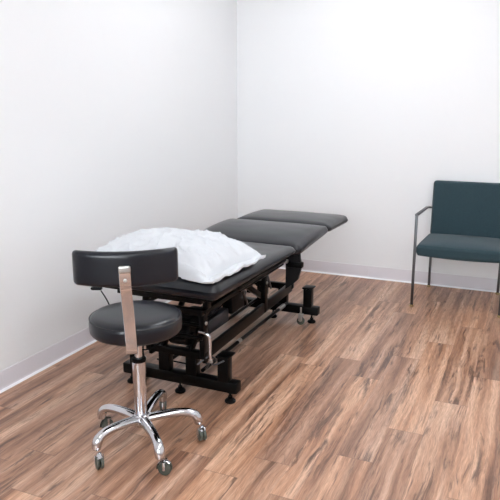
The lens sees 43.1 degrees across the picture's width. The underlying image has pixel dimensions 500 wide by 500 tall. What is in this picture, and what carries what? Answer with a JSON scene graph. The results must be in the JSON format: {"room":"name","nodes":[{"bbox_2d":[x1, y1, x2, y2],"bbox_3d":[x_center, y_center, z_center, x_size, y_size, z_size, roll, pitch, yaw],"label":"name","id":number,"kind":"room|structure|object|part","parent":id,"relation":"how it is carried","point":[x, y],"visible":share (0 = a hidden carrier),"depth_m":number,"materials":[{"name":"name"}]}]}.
{"room":"examination room","nodes":[
{"label":"examination room","id":0,"kind":"room"},
{"bbox_2d":[0,0,237,370],"bbox_3d":[-1.442,-0.685,2.950,0.120,3.000,6.540,6,14,23],"label":"wall","id":1,"kind":"structure","parent":0,"point":[118,118],"depth_m":3.93,"materials":[{"name":"white paint"}]},
{"bbox_2d":[0,299,170,392],"bbox_3d":[-1.381,0.730,3.251,0.014,0.108,6.300,6,14,23],"label":"baseboard","id":2,"kind":"structure","parent":1,"relation":"attached to","point":[14,373],"depth_m":3.67,"materials":[{"name":"white paint"}]},
{"bbox_2d":[0,269,499,499],"bbox_3d":[0.305,0.999,2.549,3.940,0.100,6.540,6,14,23],"label":"floor","id":3,"kind":"structure","parent":0,"point":[380,397],"depth_m":3.13,"materials":[{"name":"brown wood"}]},
{"bbox_2d":[72,247,206,475],"bbox_3d":[-0.459,0.407,2.788,0.518,0.944,0.615,-1,13,-6],"label":"stool","id":4,"kind":"object","parent":3,"relation":"on","point":[132,324],"visible":1,"depth_m":2.61,"materials":[{"name":"black leather"}]},
{"bbox_3d":[-0.485,0.069,2.479,0.410,0.144,0.093,-2,13,-10],"label":"backrest","id":5,"kind":"part","parent":4,"relation":"part of","materials":[{"name":"black leather"}]},
{"bbox_3d":[-0.498,0.309,2.764,0.401,0.092,0.401,6,14,23],"label":"seat","id":6,"kind":"part","parent":4,"relation":"part of","materials":[{"name":"black leather"}]},
{"bbox_2d":[105,209,347,403],"bbox_3d":[-0.035,0.217,4.167,0.798,0.692,2.322,6,14,23],"label":"table","id":7,"kind":"object","parent":3,"relation":"on","point":[282,236],"visible":0.8,"depth_m":3.49,"materials":[{"name":"black leather"}]},
{"bbox_3d":[-0.263,0.126,3.575,0.485,0.033,0.970,6,14,23],"label":"pad frame","id":8,"kind":"part","parent":7,"relation":"part of","materials":[{"name":"black metal"}]},
{"bbox_2d":[96,227,265,283],"bbox_3d":[-0.409,-0.017,3.312,0.824,0.169,0.584,7,15,26],"label":"pillow","id":9,"kind":"object","parent":7,"relation":"on","point":[205,257],"visible":0.75,"depth_m":3.17,"materials":[{"name":"white fabric"}]},
{"bbox_3d":[-0.399,0.430,3.253,0.355,0.020,0.020,6,14,23],"label":"pivot rod","id":10,"kind":"part","parent":7,"relation":"part of","materials":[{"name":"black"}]},
{"bbox_3d":[-0.385,0.371,3.266,0.360,0.022,0.022,6,14,23],"label":"pivot rod","id":11,"kind":"part","parent":7,"relation":"part of","materials":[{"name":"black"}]},
{"bbox_3d":[-0.315,0.392,3.419,0.130,0.120,0.240,6,14,23],"label":"motor","id":12,"kind":"part","parent":7,"relation":"part of","materials":[{"name":"black metal"}]},
{"bbox_3d":[-0.236,0.433,3.207,0.028,0.245,0.044,6,14,23],"label":"post","id":13,"kind":"part","parent":7,"relation":"part of","materials":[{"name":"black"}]},
{"bbox_3d":[-0.224,0.481,3.170,0.072,0.159,0.019,4,14,18],"label":"release handle","id":14,"kind":"part","parent":7,"relation":"part of","materials":[{"name":"silver metal"}]},
{"bbox_2d":[118,241,295,299],"bbox_3d":[-0.279,0.053,3.554,0.765,0.096,1.100,6,14,23],"label":"cushion","id":15,"kind":"object","parent":7,"relation":"on","point":[180,288],"depth_m":3.07,"materials":[{"name":"black leather"}]},
{"bbox_3d":[-0.195,0.171,3.641,0.385,0.080,1.015,6,14,23],"label":"frame","id":16,"kind":"part","parent":7,"relation":"part of","materials":[{"name":"black metal"}]},
{"bbox_3d":[-0.207,0.483,3.983,0.022,0.021,1.255,6,14,23],"label":"rail","id":17,"kind":"part","parent":7,"relation":"part of","materials":[{"name":"black metal"}]},
{"bbox_3d":[0.003,0.504,3.893,0.022,0.021,1.255,6,14,23],"label":"rail","id":18,"kind":"part","parent":7,"relation":"part of","materials":[{"name":"black metal"}]},
{"bbox_3d":[0.025,0.392,3.803,0.022,0.086,1.281,6,14,23],"label":"lift arm","id":19,"kind":"part","parent":7,"relation":"part of","materials":[{"name":"black metal"}]},
{"bbox_3d":[0.080,0.140,3.664,0.015,0.037,0.700,6,14,23],"label":"adjuster rail","id":20,"kind":"part","parent":7,"relation":"part of","materials":[{"name":"black metal"}]},
{"bbox_3d":[0.090,0.267,3.925,0.028,0.245,0.044,6,14,23],"label":"post","id":21,"kind":"part","parent":7,"relation":"part of","materials":[{"name":"black metal"}]},
{"bbox_2d":[203,219,327,254],"bbox_3d":[0.075,-0.115,4.364,0.785,0.111,0.625,6,14,23],"label":"cushion","id":22,"kind":"object","parent":7,"relation":"on","point":[299,236],"depth_m":4.22,"materials":[{"name":"black leather"}]},
{"bbox_2d":[237,209,347,231],"bbox_3d":[0.328,-0.241,4.894,0.760,0.082,0.545,6,14,23],"label":"cushion","id":23,"kind":"object","parent":7,"relation":"on","point":[331,221],"depth_m":4.76,"materials":[{"name":"black leather"}]},
{"bbox_2d":[409,180,499,317],"bbox_3d":[1.624,-0.041,4.829,0.653,0.895,0.628,6,14,23],"label":"armchair","id":24,"kind":"object","parent":3,"relation":"on","point":[465,216],"visible":1,"depth_m":4.95,"materials":[{"name":"teal fabric"}]},
{"bbox_3d":[1.221,0.081,4.710,0.019,0.688,0.025,6,14,23],"label":"leg","id":25,"kind":"part","parent":24,"relation":"part of","materials":[{"name":"grey metal"}]},
{"bbox_3d":[1.337,-0.300,4.863,0.046,0.034,0.548,6,14,23],"label":"armrest","id":26,"kind":"part","parent":24,"relation":"part of","materials":[{"name":"grey metal"}]},
{"bbox_3d":[1.497,0.010,5.234,0.019,0.588,0.019,6,14,23],"label":"leg","id":27,"kind":"part","parent":24,"relation":"part of","materials":[{"name":"grey metal"}]},
{"bbox_3d":[1.617,-0.024,4.796,0.623,0.119,0.557,6,14,23],"label":"seat","id":28,"kind":"part","parent":24,"relation":"part of","materials":[{"name":"teal fabric"}]},
{"bbox_3d":[1.740,-0.318,5.014,0.578,0.440,0.077,6,14,23],"label":"backrest","id":29,"kind":"part","parent":24,"relation":"part of","materials":[{"name":"teal fabric"}]},
{"bbox_3d":[1.990,0.060,5.021,0.019,0.588,0.019,6,14,23],"label":"leg","id":30,"kind":"part","parent":24,"relation":"part of","materials":[{"name":"grey metal"}]},
{"bbox_2d":[237,0,499,278],"bbox_3d":[1.602,-1.175,5.059,3.700,3.000,0.120,6,14,23],"label":"wall","id":31,"kind":"structure","parent":0,"point":[355,110],"depth_m":5.31,"materials":[{"name":"white paint"}]},
{"bbox_2d":[278,259,499,292],"bbox_3d":[1.575,0.247,5.326,3.672,0.108,0.014,6,14,23],"label":"baseboard","id":32,"kind":"structure","parent":31,"relation":"attached to","point":[376,272],"depth_m":5.45,"materials":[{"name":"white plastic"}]}
]}

